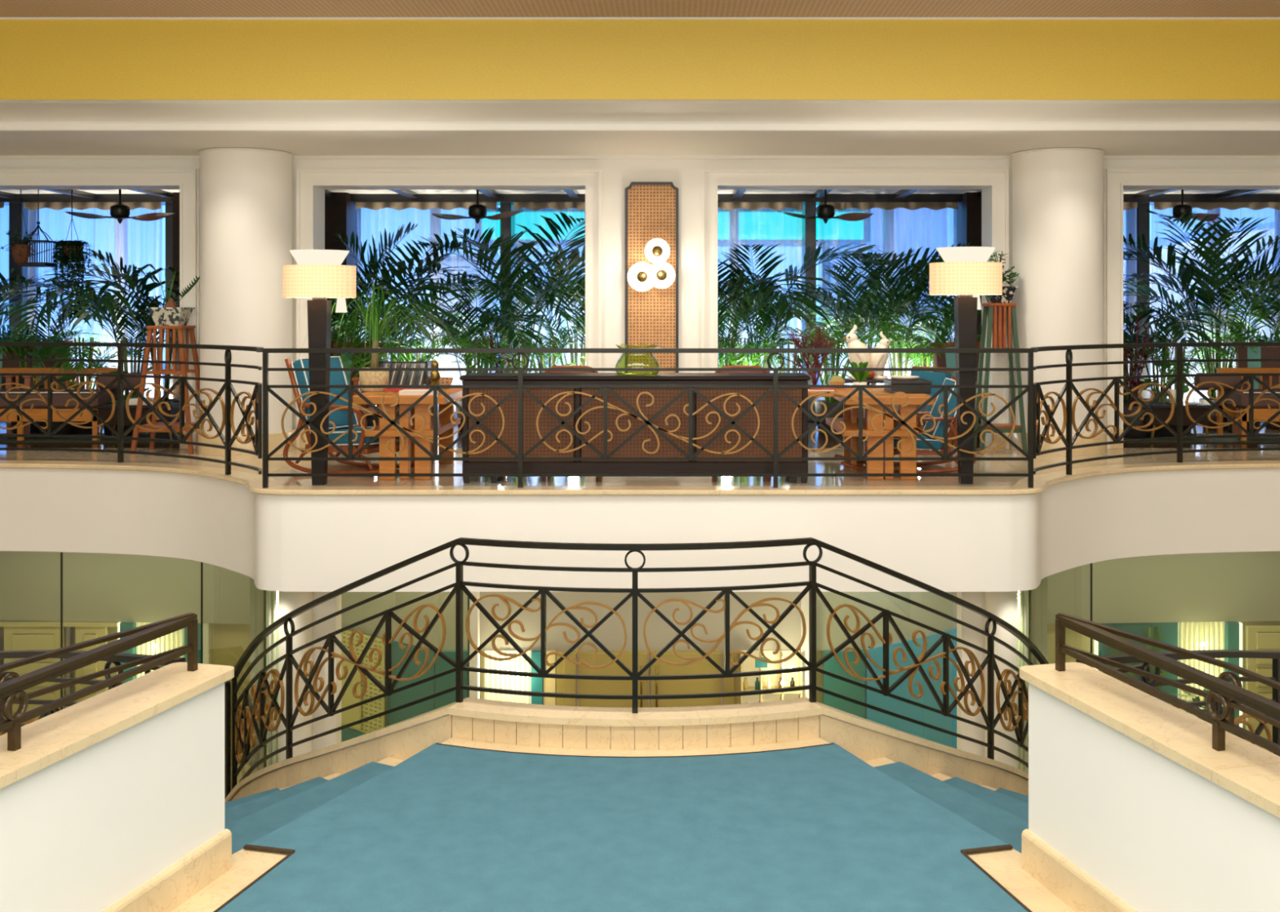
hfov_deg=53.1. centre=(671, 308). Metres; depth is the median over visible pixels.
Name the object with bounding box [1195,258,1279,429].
palm
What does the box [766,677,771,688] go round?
bottle
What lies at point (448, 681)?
wall
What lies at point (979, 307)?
diffuser
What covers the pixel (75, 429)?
pot
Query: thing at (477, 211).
ceiling fan
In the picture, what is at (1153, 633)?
relief
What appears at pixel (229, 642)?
wall
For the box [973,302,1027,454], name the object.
plant stand
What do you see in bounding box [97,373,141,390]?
bolster
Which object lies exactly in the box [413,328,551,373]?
palm
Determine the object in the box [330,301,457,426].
palm
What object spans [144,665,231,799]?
stair railing
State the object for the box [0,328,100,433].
palm
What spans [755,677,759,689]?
bottle
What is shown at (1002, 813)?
stairs
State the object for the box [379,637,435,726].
wall
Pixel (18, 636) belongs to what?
door
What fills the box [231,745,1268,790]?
floor
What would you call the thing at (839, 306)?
palm
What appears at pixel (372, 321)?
potted ponytail
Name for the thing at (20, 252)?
bowl
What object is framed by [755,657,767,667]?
sign
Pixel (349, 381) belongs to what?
cushion
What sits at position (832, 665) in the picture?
wall
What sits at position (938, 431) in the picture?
cushion
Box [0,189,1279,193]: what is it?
ceiling
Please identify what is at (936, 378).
cushion
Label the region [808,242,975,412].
palm
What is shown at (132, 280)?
palm
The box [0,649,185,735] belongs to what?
stair railing
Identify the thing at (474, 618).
post
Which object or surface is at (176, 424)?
shelf
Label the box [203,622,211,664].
wall strip
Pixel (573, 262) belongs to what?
palm
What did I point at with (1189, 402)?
dish
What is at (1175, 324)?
palm
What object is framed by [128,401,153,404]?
book
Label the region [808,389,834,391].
magazine
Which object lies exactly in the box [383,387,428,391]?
book
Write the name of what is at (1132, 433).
leaf plant
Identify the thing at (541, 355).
palm
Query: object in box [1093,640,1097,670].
light strip
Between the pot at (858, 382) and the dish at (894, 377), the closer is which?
the dish at (894, 377)
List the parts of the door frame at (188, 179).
head casing, head casing, head casing, head casing, jamb casing, jamb casing, jamb casing, jamb casing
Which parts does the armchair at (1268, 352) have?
leg, leg, rail, seat rail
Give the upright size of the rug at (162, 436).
0.012 m
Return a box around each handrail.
[0,613,197,751]
[1055,613,1279,755]
[1057,612,1279,732]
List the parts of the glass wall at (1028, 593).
edge post, edge post, edge post, pane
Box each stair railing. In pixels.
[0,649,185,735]
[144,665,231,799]
[231,537,1048,789]
[1075,649,1279,756]
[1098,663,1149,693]
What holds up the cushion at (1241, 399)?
on the daybed at (1241, 399)
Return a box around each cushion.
[0,389,117,408]
[1,346,31,389]
[40,346,70,389]
[293,357,356,430]
[328,426,399,444]
[333,352,379,394]
[863,434,942,449]
[910,370,951,411]
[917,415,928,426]
[924,378,956,439]
[933,346,979,393]
[1222,389,1279,408]
[1236,346,1279,389]
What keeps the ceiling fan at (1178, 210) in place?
hanging from the ceiling at (12, 191)
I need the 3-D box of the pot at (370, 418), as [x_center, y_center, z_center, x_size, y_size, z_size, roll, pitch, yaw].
[-3.272,1.174,13.600,0.380,0.340,0.380,0,0,0]
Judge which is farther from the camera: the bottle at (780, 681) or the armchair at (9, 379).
the armchair at (9, 379)
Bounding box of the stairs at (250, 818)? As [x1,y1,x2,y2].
[224,742,439,854]
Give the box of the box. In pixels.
[883,378,931,393]
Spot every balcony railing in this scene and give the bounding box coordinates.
[0,342,263,475]
[262,347,1033,488]
[1031,342,1279,475]
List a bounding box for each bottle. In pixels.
[743,677,747,689]
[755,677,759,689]
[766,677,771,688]
[778,677,781,688]
[790,677,795,686]
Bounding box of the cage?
[18,189,57,266]
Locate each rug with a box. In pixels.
[0,433,179,443]
[1123,433,1279,443]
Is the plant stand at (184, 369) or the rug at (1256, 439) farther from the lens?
the rug at (1256, 439)
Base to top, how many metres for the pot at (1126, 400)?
0.340 m
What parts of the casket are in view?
lid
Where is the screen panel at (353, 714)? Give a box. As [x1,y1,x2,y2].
[341,650,360,729]
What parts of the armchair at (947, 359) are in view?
rail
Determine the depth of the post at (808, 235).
15.22 m
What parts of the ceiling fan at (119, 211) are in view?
blade, rod, motor, blade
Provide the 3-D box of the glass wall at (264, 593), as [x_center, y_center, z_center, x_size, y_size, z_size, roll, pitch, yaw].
[-5.905,3.377,10.971,5.950,2.535,0.854,0,0,14]
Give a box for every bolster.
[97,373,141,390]
[1194,373,1241,390]
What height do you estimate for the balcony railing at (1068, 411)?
1.047 m
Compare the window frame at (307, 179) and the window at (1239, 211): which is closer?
the window frame at (307, 179)
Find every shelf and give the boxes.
[140,422,196,427]
[364,417,460,436]
[740,650,802,703]
[826,417,919,436]
[978,423,1020,428]
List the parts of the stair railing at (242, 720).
post, post, post, rail, rail, rail, rail, post, rail, post, post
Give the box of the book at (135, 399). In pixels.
[128,397,160,401]
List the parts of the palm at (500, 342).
stem, stem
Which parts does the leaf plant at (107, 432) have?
pot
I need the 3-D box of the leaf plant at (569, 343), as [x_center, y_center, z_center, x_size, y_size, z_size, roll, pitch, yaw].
[-0.881,0.848,13.641,0.725,0.992,0.770,0,0,40]
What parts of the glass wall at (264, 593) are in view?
pane, edge post, edge post, edge post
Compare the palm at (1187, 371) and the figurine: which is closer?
the figurine
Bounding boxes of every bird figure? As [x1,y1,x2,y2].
[842,324,871,379]
[870,331,892,384]
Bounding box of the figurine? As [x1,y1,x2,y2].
[429,360,441,392]
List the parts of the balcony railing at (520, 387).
post, post, rail, rail, rail, rail, rail, post, post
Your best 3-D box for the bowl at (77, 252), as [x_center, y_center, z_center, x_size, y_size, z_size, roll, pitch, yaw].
[-6.375,-0.606,13.600,0.200,0.120,0.200,0,0,0]
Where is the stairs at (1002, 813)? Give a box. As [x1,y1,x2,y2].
[831,742,1028,853]
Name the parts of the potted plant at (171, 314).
blade, blade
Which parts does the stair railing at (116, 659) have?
rail, rail, rail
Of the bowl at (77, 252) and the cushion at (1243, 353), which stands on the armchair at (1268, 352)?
the cushion at (1243, 353)
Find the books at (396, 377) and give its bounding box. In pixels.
[378,360,434,389]
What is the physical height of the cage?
0.912 m
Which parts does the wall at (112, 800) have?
skirting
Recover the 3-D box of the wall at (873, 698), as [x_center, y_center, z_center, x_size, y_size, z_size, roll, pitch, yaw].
[2.204,3.984,12.725,0.782,1.320,0.050,0,0,-35]
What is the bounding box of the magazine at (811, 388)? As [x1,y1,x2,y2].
[810,387,836,388]
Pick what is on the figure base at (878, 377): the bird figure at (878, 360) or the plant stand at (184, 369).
the bird figure at (878, 360)
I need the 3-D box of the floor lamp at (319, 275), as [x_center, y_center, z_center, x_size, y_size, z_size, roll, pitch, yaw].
[-2.698,0.450,9.800,0.550,1.788,0.550,0,0,0]
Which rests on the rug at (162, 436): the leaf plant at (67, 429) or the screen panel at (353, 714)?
the leaf plant at (67, 429)
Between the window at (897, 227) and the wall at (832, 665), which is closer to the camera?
the wall at (832, 665)
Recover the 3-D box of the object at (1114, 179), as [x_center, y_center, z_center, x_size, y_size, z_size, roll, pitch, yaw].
[6.050,-0.007,12.329,3.764,2.702,0.062,0,0,0]
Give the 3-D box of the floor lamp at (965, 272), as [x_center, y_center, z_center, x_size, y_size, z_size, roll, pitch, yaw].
[2.262,0.438,9.860,0.554,1.812,0.554,0,0,0]
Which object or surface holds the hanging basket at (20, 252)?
hanging from the ceiling at (12, 191)
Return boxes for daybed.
[0,367,117,439]
[1216,367,1279,439]
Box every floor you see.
[0,422,1279,485]
[171,737,1075,911]
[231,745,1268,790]
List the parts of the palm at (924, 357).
stem, stem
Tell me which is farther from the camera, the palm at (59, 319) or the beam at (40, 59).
the palm at (59, 319)
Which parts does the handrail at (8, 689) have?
post, rail, rail, rail, post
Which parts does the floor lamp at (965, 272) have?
post, lamp shade, lamp shade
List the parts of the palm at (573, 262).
stem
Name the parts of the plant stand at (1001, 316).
leg, leg, rail, leg, leg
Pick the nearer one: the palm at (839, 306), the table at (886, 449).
the table at (886, 449)
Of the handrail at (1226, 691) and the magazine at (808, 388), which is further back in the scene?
the magazine at (808, 388)
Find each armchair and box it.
[0,346,35,434]
[4,340,75,434]
[333,342,384,426]
[897,365,953,456]
[929,342,981,436]
[1231,346,1279,435]
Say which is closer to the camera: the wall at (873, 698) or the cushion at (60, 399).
the wall at (873, 698)
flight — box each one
[280,756,404,789]
[864,756,997,791]
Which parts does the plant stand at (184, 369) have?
leg, leg, rail, rail, rail, leg, leg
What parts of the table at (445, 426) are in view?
leg, post, leg, leg, post, leg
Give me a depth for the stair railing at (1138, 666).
10.69 m
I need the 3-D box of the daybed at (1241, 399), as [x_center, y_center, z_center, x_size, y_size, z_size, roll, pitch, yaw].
[6.735,0.984,13.250,1.950,0.720,0.600,0,0,0]
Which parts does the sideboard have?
cane panel, cane panel, rail, rail, cane panel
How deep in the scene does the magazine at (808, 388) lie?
10.68 m
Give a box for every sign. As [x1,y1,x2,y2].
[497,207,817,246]
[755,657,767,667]
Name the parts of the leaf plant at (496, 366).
stem, stem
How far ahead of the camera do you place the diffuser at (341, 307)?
9.89 m
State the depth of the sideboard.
9.87 m
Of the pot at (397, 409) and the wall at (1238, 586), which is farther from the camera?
the pot at (397, 409)
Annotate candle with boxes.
[1169,389,1176,403]
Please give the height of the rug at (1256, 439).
0.012 m
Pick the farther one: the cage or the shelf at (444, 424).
the cage
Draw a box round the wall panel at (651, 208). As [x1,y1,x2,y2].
[625,182,678,373]
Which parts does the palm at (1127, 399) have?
stem, stem, stem, stem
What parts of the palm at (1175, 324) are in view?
stem, stem, stem, stem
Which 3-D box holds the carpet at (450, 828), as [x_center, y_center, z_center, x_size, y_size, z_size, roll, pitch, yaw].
[-0.220,2.704,2.942,7.676,0.023,10.012,0,0,0]
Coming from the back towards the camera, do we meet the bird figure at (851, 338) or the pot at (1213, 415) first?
the pot at (1213, 415)
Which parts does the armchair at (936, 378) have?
rail, rail, leg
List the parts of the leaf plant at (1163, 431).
stem, pot, stem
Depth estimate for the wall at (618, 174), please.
12.36 m
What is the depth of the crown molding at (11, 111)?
10.34 m
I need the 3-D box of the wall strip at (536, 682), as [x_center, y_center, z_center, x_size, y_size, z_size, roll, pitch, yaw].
[-1.307,3.984,12.420,0.109,1.320,0.060,0,0,0]
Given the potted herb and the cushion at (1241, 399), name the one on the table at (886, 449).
the potted herb
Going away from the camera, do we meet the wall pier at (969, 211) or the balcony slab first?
the balcony slab
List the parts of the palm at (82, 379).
stem, stem, stem, stem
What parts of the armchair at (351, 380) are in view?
arm, leg, rail, rail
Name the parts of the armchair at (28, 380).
leg, arm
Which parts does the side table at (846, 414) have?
leg, leg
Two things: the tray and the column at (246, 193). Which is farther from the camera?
the tray
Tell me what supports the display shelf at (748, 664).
on the floor at (246, 766)
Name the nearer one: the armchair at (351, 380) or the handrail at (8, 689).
the handrail at (8, 689)
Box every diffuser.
[335,297,346,312]
[973,294,981,309]
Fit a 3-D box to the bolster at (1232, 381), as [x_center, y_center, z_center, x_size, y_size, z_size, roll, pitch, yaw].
[5.651,0.754,13.250,0.440,0.180,0.180,0,0,0]
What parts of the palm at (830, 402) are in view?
stem, stem, stem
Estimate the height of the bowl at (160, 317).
0.155 m
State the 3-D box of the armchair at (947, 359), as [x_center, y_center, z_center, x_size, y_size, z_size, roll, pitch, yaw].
[3.087,0.850,13.328,0.650,0.989,0.697,0,0,-11]
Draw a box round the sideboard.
[459,373,810,483]
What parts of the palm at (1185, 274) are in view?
stem, stem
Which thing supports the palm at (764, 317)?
on the floor at (274, 466)
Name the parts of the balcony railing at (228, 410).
post, rail, rail, rail, rail, rail, post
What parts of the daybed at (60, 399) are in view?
leg, leg, rail, rail, leg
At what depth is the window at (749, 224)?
15.28 m
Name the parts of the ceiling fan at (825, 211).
blade, rod, motor, blade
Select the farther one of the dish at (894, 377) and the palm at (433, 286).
the palm at (433, 286)
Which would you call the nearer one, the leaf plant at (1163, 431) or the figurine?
the figurine
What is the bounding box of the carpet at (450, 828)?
[213,742,1031,911]
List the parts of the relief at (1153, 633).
stem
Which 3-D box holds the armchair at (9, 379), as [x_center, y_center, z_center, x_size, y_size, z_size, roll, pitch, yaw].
[-6.856,0.850,13.927,0.650,0.989,0.697,0,0,-20]
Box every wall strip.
[120,622,136,682]
[184,622,200,663]
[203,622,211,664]
[531,650,542,704]
[543,650,555,705]
[1097,622,1177,703]
[1224,621,1239,734]
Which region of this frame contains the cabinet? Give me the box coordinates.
[556,650,737,707]
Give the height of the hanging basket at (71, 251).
1.379 m
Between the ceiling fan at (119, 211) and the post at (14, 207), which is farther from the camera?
the post at (14, 207)
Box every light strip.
[117,622,120,639]
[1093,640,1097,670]
[1238,622,1242,727]
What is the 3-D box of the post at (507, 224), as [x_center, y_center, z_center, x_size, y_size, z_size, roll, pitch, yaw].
[-1.980,0.034,15.420,0.130,2.620,0.400,0,0,0]
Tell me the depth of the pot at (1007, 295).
11.85 m
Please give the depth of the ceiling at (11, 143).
11.25 m
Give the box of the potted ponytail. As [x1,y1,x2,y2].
[302,283,445,391]
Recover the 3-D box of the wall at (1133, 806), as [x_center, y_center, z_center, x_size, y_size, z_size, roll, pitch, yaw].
[2.980,2.380,1.967,0.354,1.268,8.942,0,0,-15]
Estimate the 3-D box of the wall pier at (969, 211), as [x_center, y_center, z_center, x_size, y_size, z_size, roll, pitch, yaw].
[4.260,-0.006,15.250,1.660,2.700,0.700,0,0,0]
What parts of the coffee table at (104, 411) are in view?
leg, leg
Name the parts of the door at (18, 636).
panel, panel, panel, panel, panel, panel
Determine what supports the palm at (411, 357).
on the floor at (274, 466)
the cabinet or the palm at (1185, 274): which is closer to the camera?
the cabinet
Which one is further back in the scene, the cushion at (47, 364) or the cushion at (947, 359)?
the cushion at (47, 364)
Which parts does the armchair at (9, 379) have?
leg, rail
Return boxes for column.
[195,147,295,456]
[956,576,1047,772]
[1008,147,1106,456]
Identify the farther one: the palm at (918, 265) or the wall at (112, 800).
the palm at (918, 265)
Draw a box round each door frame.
[0,168,199,448]
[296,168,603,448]
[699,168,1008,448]
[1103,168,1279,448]
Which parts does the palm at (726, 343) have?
stem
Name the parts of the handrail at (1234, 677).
rail, rail, post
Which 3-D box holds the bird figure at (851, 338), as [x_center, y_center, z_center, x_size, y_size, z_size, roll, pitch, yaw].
[1.748,0.465,12.001,0.222,0.630,0.222,0,0,45]
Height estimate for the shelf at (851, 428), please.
0.050 m
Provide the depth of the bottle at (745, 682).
12.30 m
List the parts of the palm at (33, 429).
stem, stem, stem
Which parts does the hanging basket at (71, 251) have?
hook rod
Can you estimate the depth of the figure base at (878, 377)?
11.99 m
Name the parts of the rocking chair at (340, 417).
post, arm, seat frame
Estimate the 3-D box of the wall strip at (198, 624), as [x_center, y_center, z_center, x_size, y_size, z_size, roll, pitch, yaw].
[-5.069,3.984,13.580,0.179,1.320,0.080,0,0,0]
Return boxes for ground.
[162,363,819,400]
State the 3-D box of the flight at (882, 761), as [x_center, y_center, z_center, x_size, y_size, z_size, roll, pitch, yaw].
[3.028,3.780,8.665,5.145,1.727,2.095,0,0,-44]
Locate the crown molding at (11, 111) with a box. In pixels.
[0,17,1279,131]
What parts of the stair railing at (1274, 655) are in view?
post, rail, rail, rail, post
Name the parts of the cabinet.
door, door, handle, door, handle, door, door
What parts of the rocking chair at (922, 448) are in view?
seat frame, arm, arm, post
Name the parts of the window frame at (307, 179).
jamb casing, jamb casing, jamb casing, head casing, head casing, head casing, head casing, jamb casing, jamb casing, jamb casing, jamb casing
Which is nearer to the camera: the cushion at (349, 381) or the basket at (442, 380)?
the basket at (442, 380)
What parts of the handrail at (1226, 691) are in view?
post, post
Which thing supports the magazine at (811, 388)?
on the magazine at (808, 388)
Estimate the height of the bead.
0.030 m
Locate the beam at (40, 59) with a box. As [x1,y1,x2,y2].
[0,19,1279,99]
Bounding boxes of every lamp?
[282,248,356,484]
[780,680,785,685]
[928,246,1002,484]
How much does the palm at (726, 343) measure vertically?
1.199 m
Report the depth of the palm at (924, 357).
13.58 m
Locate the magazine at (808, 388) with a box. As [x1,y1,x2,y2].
[808,387,835,389]
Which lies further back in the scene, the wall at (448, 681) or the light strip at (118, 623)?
the light strip at (118, 623)
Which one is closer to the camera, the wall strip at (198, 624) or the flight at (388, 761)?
the flight at (388, 761)
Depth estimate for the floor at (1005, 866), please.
6.26 m
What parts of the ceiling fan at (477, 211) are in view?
blade, rod, motor, blade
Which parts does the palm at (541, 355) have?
stem, stem, stem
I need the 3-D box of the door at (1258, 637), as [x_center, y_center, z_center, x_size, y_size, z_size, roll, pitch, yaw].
[6.665,4.004,13.578,1.141,1.280,0.065,0,0,0]
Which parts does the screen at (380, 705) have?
panel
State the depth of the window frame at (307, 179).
12.33 m
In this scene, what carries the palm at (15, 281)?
on the floor at (274, 466)
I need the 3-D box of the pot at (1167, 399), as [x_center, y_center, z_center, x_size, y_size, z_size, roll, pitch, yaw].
[5.414,1.174,14.200,0.380,0.340,0.380,0,0,0]
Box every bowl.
[11,244,30,263]
[62,245,80,257]
[149,309,192,325]
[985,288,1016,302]
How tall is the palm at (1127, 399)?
1.505 m
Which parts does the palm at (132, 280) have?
stem, stem, stem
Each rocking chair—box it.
[283,355,434,473]
[834,377,976,473]
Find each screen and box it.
[341,630,386,748]
[467,596,469,697]
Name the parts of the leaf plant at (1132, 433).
stem, stem, stem, pot, stem, stem, stem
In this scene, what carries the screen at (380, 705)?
on the floor at (246, 766)
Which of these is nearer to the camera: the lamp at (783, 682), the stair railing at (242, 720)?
the stair railing at (242, 720)
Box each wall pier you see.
[173,191,358,399]
[956,191,981,424]
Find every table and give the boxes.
[95,402,179,440]
[352,387,462,479]
[808,391,856,470]
[826,387,933,479]
[1137,402,1211,440]
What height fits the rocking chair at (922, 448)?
0.756 m
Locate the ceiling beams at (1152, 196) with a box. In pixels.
[0,189,1279,205]
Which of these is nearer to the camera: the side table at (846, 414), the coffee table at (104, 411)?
the side table at (846, 414)
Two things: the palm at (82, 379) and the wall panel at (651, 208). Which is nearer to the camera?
the wall panel at (651, 208)
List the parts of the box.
lid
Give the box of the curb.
[224,697,1028,802]
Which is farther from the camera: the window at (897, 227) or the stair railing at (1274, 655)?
the window at (897, 227)
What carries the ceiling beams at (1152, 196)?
attached to the ceiling at (12, 191)
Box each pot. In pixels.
[11,422,39,433]
[71,422,99,432]
[162,398,179,402]
[353,413,377,426]
[359,367,389,391]
[395,407,399,417]
[454,399,462,431]
[814,400,843,433]
[853,381,866,391]
[1123,397,1146,404]
[1143,398,1168,402]
[1158,400,1191,433]
[1199,398,1228,431]
[1226,417,1260,433]
[1265,422,1279,429]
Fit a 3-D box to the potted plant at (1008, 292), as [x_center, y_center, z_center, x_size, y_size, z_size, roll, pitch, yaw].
[3.045,-0.302,11.957,0.386,0.500,0.399,0,0,-31]
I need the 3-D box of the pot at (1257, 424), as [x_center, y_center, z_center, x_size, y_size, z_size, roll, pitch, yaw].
[6.212,1.174,13.900,0.380,0.340,0.380,0,0,0]
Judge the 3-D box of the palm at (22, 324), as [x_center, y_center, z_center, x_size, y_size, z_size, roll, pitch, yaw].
[-6.031,0.493,13.679,2.130,1.702,2.165,0,0,0]
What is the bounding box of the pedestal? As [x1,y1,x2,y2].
[843,378,884,384]
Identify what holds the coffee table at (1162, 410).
on the rug at (1256, 439)
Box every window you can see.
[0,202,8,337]
[23,202,163,397]
[355,202,498,417]
[513,202,585,373]
[717,202,802,373]
[817,202,958,399]
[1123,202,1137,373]
[1151,202,1279,402]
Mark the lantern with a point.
(1173, 392)
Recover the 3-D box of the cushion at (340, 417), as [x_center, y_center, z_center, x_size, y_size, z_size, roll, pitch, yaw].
[-2.901,0.714,10.712,0.288,0.605,0.500,0,0,24]
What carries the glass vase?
on the sideboard
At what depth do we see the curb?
8.09 m
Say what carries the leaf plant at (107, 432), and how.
on the rug at (162, 436)
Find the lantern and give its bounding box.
[1165,385,1177,404]
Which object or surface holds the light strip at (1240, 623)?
attached to the wall strip at (1231, 628)
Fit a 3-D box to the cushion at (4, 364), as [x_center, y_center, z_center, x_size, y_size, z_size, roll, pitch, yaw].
[-7.216,0.664,13.854,0.500,0.510,0.207,0,0,-20]
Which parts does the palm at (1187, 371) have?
stem, stem, stem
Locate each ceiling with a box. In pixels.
[0,0,1279,17]
[0,124,1279,155]
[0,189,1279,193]
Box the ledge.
[0,460,1279,495]
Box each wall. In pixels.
[0,159,1279,448]
[0,550,278,768]
[0,551,1279,650]
[0,620,1279,745]
[0,662,234,911]
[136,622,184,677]
[249,577,341,774]
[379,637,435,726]
[435,650,467,708]
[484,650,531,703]
[822,650,865,718]
[862,637,923,737]
[923,627,956,755]
[1017,551,1277,773]
[1019,662,1279,911]
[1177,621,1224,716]
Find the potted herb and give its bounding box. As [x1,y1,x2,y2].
[841,361,872,391]
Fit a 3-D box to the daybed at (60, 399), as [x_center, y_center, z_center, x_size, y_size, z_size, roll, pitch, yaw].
[-6.600,0.984,13.250,1.580,0.720,0.600,0,0,0]
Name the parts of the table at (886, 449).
leg, post, leg, post, leg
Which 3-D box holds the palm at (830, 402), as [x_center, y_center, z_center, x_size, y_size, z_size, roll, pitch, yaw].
[1.755,0.698,13.727,1.906,1.292,1.835,0,0,-32]
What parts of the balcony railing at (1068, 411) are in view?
post, rail, rail, rail, rail, rail, post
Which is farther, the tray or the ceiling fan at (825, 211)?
the ceiling fan at (825, 211)
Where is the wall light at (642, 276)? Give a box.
[627,238,675,291]
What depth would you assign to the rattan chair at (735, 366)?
11.07 m
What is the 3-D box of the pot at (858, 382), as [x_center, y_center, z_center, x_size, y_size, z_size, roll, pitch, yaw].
[1.572,0.648,10.700,0.120,0.070,0.117,0,0,0]
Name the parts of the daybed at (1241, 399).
leg, rail, leg, rail, rail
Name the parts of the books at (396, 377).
frame, frame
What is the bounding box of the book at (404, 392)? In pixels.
[399,389,439,395]
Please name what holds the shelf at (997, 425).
attached to the plant stand at (1001, 316)
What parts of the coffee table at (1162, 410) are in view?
leg, leg, leg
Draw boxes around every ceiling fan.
[63,189,173,223]
[431,189,523,223]
[777,189,872,223]
[1144,189,1218,222]
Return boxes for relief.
[1106,634,1135,683]
[1135,624,1167,689]
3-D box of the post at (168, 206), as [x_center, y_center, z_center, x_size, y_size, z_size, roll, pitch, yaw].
[-5.930,0.034,15.420,0.200,2.620,0.400,0,0,0]
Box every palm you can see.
[0,268,113,339]
[0,276,179,396]
[0,296,125,355]
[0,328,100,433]
[0,336,163,432]
[25,249,179,402]
[327,221,483,347]
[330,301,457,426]
[331,231,495,417]
[331,320,494,378]
[398,278,567,431]
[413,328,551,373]
[417,211,585,373]
[424,247,585,365]
[457,323,585,375]
[717,242,892,373]
[717,257,846,368]
[717,320,848,384]
[717,324,809,366]
[742,313,933,433]
[757,247,954,384]
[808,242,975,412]
[866,246,981,347]
[866,294,981,433]
[1123,211,1279,431]
[1123,295,1195,404]
[1123,298,1243,402]
[1132,332,1259,433]
[1172,277,1279,433]
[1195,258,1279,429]
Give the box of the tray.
[18,262,57,266]
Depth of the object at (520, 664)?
12.42 m
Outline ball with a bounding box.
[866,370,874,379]
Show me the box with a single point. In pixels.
(886, 381)
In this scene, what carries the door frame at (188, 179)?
attached to the wall at (618, 174)
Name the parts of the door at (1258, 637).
panel, panel, panel, panel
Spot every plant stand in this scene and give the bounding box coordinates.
[129,324,199,454]
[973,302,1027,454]
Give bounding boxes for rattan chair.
[543,364,598,373]
[714,364,768,373]
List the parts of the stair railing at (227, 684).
rail, post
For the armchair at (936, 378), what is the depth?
12.05 m
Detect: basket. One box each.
[0,189,38,263]
[52,189,93,310]
[424,377,453,388]
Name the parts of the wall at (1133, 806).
skirting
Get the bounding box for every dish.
[889,375,919,380]
[1182,401,1200,404]
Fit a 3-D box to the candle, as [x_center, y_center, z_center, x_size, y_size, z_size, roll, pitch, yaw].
[5.106,0.891,13.050,0.060,0.138,0.058,0,0,0]
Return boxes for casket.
[828,375,844,388]
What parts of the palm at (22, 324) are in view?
stem, stem, stem, stem, stem, stem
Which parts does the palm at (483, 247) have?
stem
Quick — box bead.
[0,155,1279,159]
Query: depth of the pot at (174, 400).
14.07 m
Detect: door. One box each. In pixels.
[0,622,118,733]
[1245,625,1279,746]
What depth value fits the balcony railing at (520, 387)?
9.61 m
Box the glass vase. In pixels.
[615,344,659,374]
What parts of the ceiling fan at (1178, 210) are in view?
blade, rod, motor, blade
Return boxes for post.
[8,202,28,340]
[164,202,173,398]
[469,591,479,698]
[500,202,514,373]
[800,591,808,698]
[801,202,816,422]
[1136,202,1149,398]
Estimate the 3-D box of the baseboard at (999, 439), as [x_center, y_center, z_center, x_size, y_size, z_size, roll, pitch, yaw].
[-0.198,1.249,12.329,9.071,0.190,0.059,0,0,0]
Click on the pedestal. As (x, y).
(846, 380)
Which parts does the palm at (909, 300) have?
stem, stem, stem, stem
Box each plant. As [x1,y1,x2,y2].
[26,351,101,435]
[88,364,156,435]
[146,270,199,325]
[486,324,520,373]
[562,342,585,365]
[777,323,838,384]
[985,250,1019,302]
[1123,313,1158,438]
[1135,347,1194,436]
[1169,688,1235,724]
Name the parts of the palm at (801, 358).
stem, stem, stem, stem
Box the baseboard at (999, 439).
[179,428,1123,448]
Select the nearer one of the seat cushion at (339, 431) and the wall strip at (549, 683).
the seat cushion at (339, 431)
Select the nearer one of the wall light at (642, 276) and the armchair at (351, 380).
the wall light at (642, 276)
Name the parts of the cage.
hook rod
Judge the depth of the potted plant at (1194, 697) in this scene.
12.92 m
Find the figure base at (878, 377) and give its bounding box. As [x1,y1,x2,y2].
[873,375,888,379]
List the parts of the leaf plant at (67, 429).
pot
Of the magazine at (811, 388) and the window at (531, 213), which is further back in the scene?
the window at (531, 213)
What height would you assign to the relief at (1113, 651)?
0.724 m
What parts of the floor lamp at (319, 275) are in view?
post, lamp shade, lamp shade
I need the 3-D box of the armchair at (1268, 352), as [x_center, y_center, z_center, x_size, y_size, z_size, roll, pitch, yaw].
[6.224,0.850,13.427,0.650,0.989,0.697,0,0,20]
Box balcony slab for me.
[0,467,1279,591]
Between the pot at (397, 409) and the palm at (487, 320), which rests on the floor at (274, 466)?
the palm at (487, 320)
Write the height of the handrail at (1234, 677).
0.277 m
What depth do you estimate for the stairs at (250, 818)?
7.69 m
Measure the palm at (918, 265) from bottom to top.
1.998 m
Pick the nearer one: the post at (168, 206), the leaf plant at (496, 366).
the leaf plant at (496, 366)

